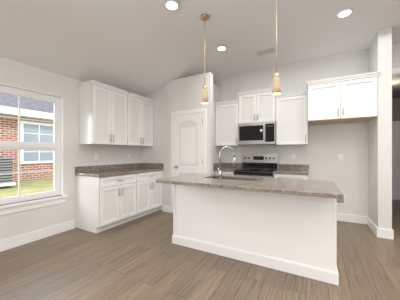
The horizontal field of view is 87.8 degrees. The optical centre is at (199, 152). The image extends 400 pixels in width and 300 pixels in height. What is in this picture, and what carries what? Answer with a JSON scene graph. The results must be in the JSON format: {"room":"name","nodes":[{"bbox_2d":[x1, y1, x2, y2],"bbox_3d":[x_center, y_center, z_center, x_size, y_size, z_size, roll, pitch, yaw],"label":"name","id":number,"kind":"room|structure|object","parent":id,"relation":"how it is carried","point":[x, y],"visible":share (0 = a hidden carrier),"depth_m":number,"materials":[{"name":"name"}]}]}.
{"room":"kitchen","nodes":[
{"label":"kitchen","id":0,"kind":"room"},
{"bbox_2d":[0,56,139,240],"bbox_3d":[-2.905,-0.310,2.182,0.150,3.140,8.550,0,0,29],"label":"wall","id":1,"kind":"structure","parent":0,"point":[15,73],"depth_m":3.35,"materials":[{"name":"white paint"}]},
{"bbox_2d":[0,83,67,214],"bbox_3d":[-2.498,-0.052,2.882,0.195,1.695,1.190,0,0,29],"label":"window","id":2,"kind":"structure","parent":1,"relation":"in","point":[19,145],"depth_m":3.05,"materials":[{"name":"white plastic"}]},
{"bbox_2d":[0,220,74,251],"bbox_3d":[-3.452,1.192,1.005,0.016,0.135,5.660,0,0,29],"label":"baseboard","id":3,"kind":"structure","parent":1,"relation":"attached to","point":[12,242],"depth_m":2.98,"materials":[{"name":"white paint"}]},
{"bbox_2d":[79,80,129,145],"bbox_3d":[-1.721,-0.651,3.832,0.346,1.002,0.800,0,0,29],"label":"upper cabinet","id":4,"kind":"object","parent":1,"relation":"attached to","point":[112,115],"depth_m":3.59,"materials":[{"name":"white paint"}]},
{"bbox_2d":[130,96,153,146],"bbox_3d":[-1.400,-0.651,4.422,0.346,1.002,0.800,0,0,29],"label":"upper cabinet","id":5,"kind":"object","parent":1,"relation":"attached to","point":[141,111],"depth_m":4.37,"materials":[{"name":"white paint"}]},
{"bbox_2d":[140,72,215,209],"bbox_3d":[-0.552,-0.140,4.460,1.800,2.800,0.166,0,0,29],"label":"wall","id":6,"kind":"structure","parent":0,"point":[185,93],"depth_m":4.42,"materials":[{"name":"white paint"}]},
{"bbox_2d":[174,113,202,176],"bbox_3d":[-0.258,0.235,4.150,0.668,2.034,0.096,0,0,29],"label":"pantry door","id":7,"kind":"structure","parent":6,"relation":"in","point":[188,159],"depth_m":4.18,"materials":[{"name":"white wood"}]},
{"bbox_2d":[171,108,206,212],"bbox_3d":[-0.241,0.199,4.185,0.826,2.123,0.022,0,0,29],"label":"door frame","id":8,"kind":"structure","parent":6,"relation":"attached to","point":[203,111],"depth_m":4.08,"materials":[{"name":"white paint"}]},
{"bbox_2d":[0,200,399,299],"bbox_3d":[1.475,1.310,1.702,8.400,0.100,11.600,0,0,29],"label":"floor","id":9,"kind":"structure","parent":0,"point":[143,258],"depth_m":2.23,"materials":[{"name":"brown wood"}]},
{"bbox_2d":[76,173,139,232],"bbox_3d":[-1.621,0.818,3.727,0.621,0.884,0.831,0,0,29],"label":"base cabinet","id":10,"kind":"object","parent":9,"relation":"on","point":[105,203],"depth_m":3.43,"materials":[{"name":"white paint"}]},
{"bbox_2d":[75,163,163,176],"bbox_3d":[-1.449,0.301,4.021,0.643,0.143,1.553,0,0,29],"label":"countertop","id":11,"kind":"structure","parent":10,"relation":"on","point":[107,170],"depth_m":3.97,"materials":[{"name":"stone"}]},
{"bbox_2d":[140,170,162,216],"bbox_3d":[-1.285,0.818,4.343,0.621,0.884,0.832,0,0,29],"label":"base cabinet","id":12,"kind":"object","parent":9,"relation":"on","point":[151,192],"depth_m":4.23,"materials":[{"name":"white paint"}]},
{"bbox_2d":[213,171,233,175],"bbox_3d":[0.600,0.818,4.613,0.534,0.884,0.621,0,0,29],"label":"base cabinet","id":13,"kind":"object","parent":9,"relation":"on","point":[214,172],"depth_m":4.31,"materials":[{"name":"white paint"}]},
{"bbox_2d":[156,146,343,285],"bbox_3d":[0.522,0.587,2.551,1.955,1.346,0.920,0,0,29],"label":"kitchen island","id":14,"kind":"object","parent":9,"relation":"on","point":[285,225],"visible":1,"depth_m":2.32,"materials":[{"name":"white paint"}]},
{"bbox_2d":[217,146,235,179],"bbox_3d":[0.327,0.123,2.658,0.213,0.420,0.160,0,0,29],"label":"faucet","id":15,"kind":"object","parent":14,"relation":"on","point":[219,169],"depth_m":2.63,"materials":[{"name":"silver metal"}]},
{"bbox_2d":[234,154,277,177],"bbox_3d":[1.148,0.642,4.257,0.756,1.235,0.701,0,0,29],"label":"range","id":16,"kind":"object","parent":9,"relation":"on","point":[259,165],"visible":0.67,"depth_m":4.39,"materials":[{"name":"silver metal"}]},
{"bbox_2d":[274,173,307,179],"bbox_3d":[1.753,0.818,3.984,0.556,0.884,0.621,0,0,29],"label":"base cabinet","id":17,"kind":"object","parent":9,"relation":"on","point":[292,176],"depth_m":3.71,"materials":[{"name":"white paint"}]},
{"bbox_2d":[213,163,308,174],"bbox_3d":[1.183,0.301,4.282,1.873,0.143,0.645,0,0,29],"label":"countertop","id":18,"kind":"structure","parent":17,"relation":"on","point":[302,169],"depth_m":4.23,"materials":[{"name":"stone"}]},
{"bbox_2d":[0,0,399,97],"bbox_3d":[1.431,-1.591,1.413,8.500,0.798,11.350,0,0,29],"label":"ceiling","id":19,"kind":"structure","parent":0,"point":[145,48],"depth_m":2.97,"materials":[{"name":"white paint"}]},
{"bbox_2d":[164,0,179,10],"bbox_3d":[-0.344,-1.803,2.545,0.183,0.010,0.184,0,0,29],"label":"recessed light","id":20,"kind":"object","parent":19,"relation":"in","point":[172,5],"depth_m":2.54,"materials":[{"name":"white paint"}]},
{"bbox_2d":[200,14,208,103],"bbox_3d":[0.064,-1.255,2.812,0.120,1.160,0.120,0,0,29],"label":"pendant light","id":21,"kind":"object","parent":19,"relation":"hanging from","point":[204,98],"visible":1,"depth_m":2.79,"materials":[{"name":"gold metal"}]},
{"bbox_2d":[216,45,226,50],"bbox_3d":[0.379,-1.818,3.620,0.184,0.010,0.184,0,0,29],"label":"recessed light","id":22,"kind":"object","parent":19,"relation":"in","point":[220,48],"depth_m":3.62,"materials":[{"name":"white paint"}]},
{"bbox_2d":[255,47,275,55],"bbox_3d":[1.190,-1.831,3.770,0.360,0.013,0.180,0,0,29],"label":"ceiling vent","id":23,"kind":"object","parent":19,"relation":"in","point":[265,51],"visible":1,"depth_m":3.74,"materials":[{"name":"white plastic"}]},
{"bbox_2d":[272,0,280,94],"bbox_3d":[0.872,-1.256,2.372,0.120,1.163,0.120,0,0,29],"label":"pendant light","id":24,"kind":"object","parent":19,"relation":"hanging from","point":[276,88],"visible":1,"depth_m":2.35,"materials":[{"name":"gold metal"}]},
{"bbox_2d":[336,8,353,17],"bbox_3d":[1.901,-1.833,2.734,0.184,0.010,0.184,0,0,29],"label":"recessed light","id":25,"kind":"object","parent":19,"relation":"in","point":[343,13],"depth_m":2.73,"materials":[{"name":"white paint"}]},
{"bbox_2d":[179,74,223,162],"bbox_3d":[-0.053,-0.272,4.812,0.840,3.063,0.900,0,0,29],"label":"wall","id":26,"kind":"structure","parent":0,"point":[220,85],"depth_m":4.97,"materials":[{"name":"white paint"}]},
{"bbox_2d":[224,43,399,216],"bbox_3d":[2.767,-0.310,3.873,8.190,3.140,0.150,0,0,29],"label":"wall","id":27,"kind":"structure","parent":0,"point":[360,174],"depth_m":3.99,"materials":[{"name":"white paint"}]},
{"bbox_2d":[215,99,242,145],"bbox_3d":[0.667,-0.633,4.733,0.536,0.947,0.346,0,0,29],"label":"upper cabinet","id":28,"kind":"object","parent":27,"relation":"attached to","point":[227,114],"depth_m":4.58,"materials":[{"name":"white paint"}]},
{"bbox_2d":[239,87,274,123],"bbox_3d":[1.238,-0.941,4.422,0.760,0.632,0.346,0,0,29],"label":"upper cabinet","id":29,"kind":"object","parent":27,"relation":"attached to","point":[254,106],"depth_m":4.27,"materials":[{"name":"white paint"}]},
{"bbox_2d":[238,121,275,144],"bbox_3d":[1.214,-0.399,4.379,0.754,0.442,0.444,0,0,29],"label":"microwave","id":30,"kind":"object","parent":29,"relation":"attached to","point":[259,133],"visible":1,"depth_m":4.21,"materials":[{"name":"silver metal"}]},
{"bbox_2d":[275,91,307,144],"bbox_3d":[1.818,-0.633,4.106,0.558,0.947,0.346,0,0,29],"label":"upper cabinet","id":31,"kind":"object","parent":27,"relation":"attached to","point":[290,110],"depth_m":3.96,"materials":[{"name":"white paint"}]},
{"bbox_2d":[338,154,342,159],"bbox_3d":[2.613,0.070,3.864,0.074,0.120,0.008,0,0,29],"label":"electrical outlet plate","id":32,"kind":"object","parent":27,"relation":"attached to","point":[340,156],"depth_m":3.86,"materials":[{"name":"white plastic"}]},
{"bbox_2d":[307,75,377,126],"bbox_3d":[2.406,-0.863,3.617,0.934,0.627,0.641,0,0,29],"label":"upper cabinet","id":33,"kind":"object","parent":27,"relation":"attached to","point":[341,100],"depth_m":3.33,"materials":[{"name":"white paint"}]},
{"bbox_2d":[337,213,366,223],"bbox_3d":[2.564,1.192,3.889,0.920,0.135,0.016,0,0,29],"label":"baseboard","id":34,"kind":"structure","parent":27,"relation":"attached to","point":[340,217],"depth_m":3.77,"materials":[{"name":"white paint"}]},
{"bbox_2d":[392,67,399,194],"bbox_3d":[3.592,-0.083,3.412,1.090,2.685,0.170,0,0,29],"label":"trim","id":35,"kind":"structure","parent":27,"relation":"attached to","point":[395,154],"depth_m":3.48,"materials":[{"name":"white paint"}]},
{"bbox_2d":[392,195,399,199],"bbox_3d":[4.923,1.192,5.792,1.320,0.135,0.016,0,0,29],"label":"baseboard","id":36,"kind":"structure","parent":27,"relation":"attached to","point":[394,197],"depth_m":5.59,"materials":[{"name":"white paint"}]},
{"bbox_2d":[368,27,395,229],"bbox_3d":[2.905,-0.310,3.354,0.190,3.140,0.630,0,0,29],"label":"wall","id":37,"kind":"structure","parent":0,"point":[381,52],"depth_m":3.10,"materials":[{"name":"white paint"}]},
{"bbox_2d":[367,217,378,236],"bbox_3d":[2.803,1.192,3.383,0.016,0.135,0.616,0,0,29],"label":"baseboard","id":38,"kind":"structure","parent":37,"relation":"attached to","point":[373,227],"depth_m":3.29,"materials":[{"name":"white paint"}]},
{"bbox_2d":[379,228,393,239],"bbox_3d":[2.958,1.192,3.316,0.060,0.135,0.646,0,0,29],"label":"baseboard","id":39,"kind":"structure","parent":37,"relation":"attached to","point":[389,233],"depth_m":3.05,"materials":[{"name":"white paint"}]},
{"label":"outside","id":40,"kind":"structure","parent":0,"visible":0},
{"bbox_2d":[0,178,53,197],"bbox_3d":[-0.784,1.363,11.817,5.330,0.753,100.000,0,0,29],"label":"lawn","id":41,"kind":"structure","parent":40,"point":[34,186],"depth_m":6.49,"materials":[{"name":"green plant"}]},
{"bbox_2d":[0,156,15,186],"bbox_3d":[-6.264,0.539,6.206,0.900,0.892,0.900,0,0,29],"label":"ac unit","id":42,"kind":"object","parent":41,"relation":"on","point":[5,167],"depth_m":6.23,"materials":[{"name":"grey metal"}]},
{"bbox_2d":[0,92,53,181],"bbox_3d":[-11.180,-2.572,15.207,17.050,7.096,45.000,0,0,29],"label":"house","id":43,"kind":"structure","parent":41,"relation":"on","point":[35,131],"depth_m":7.48,"materials":[{"name":"red brick"}]}
]}

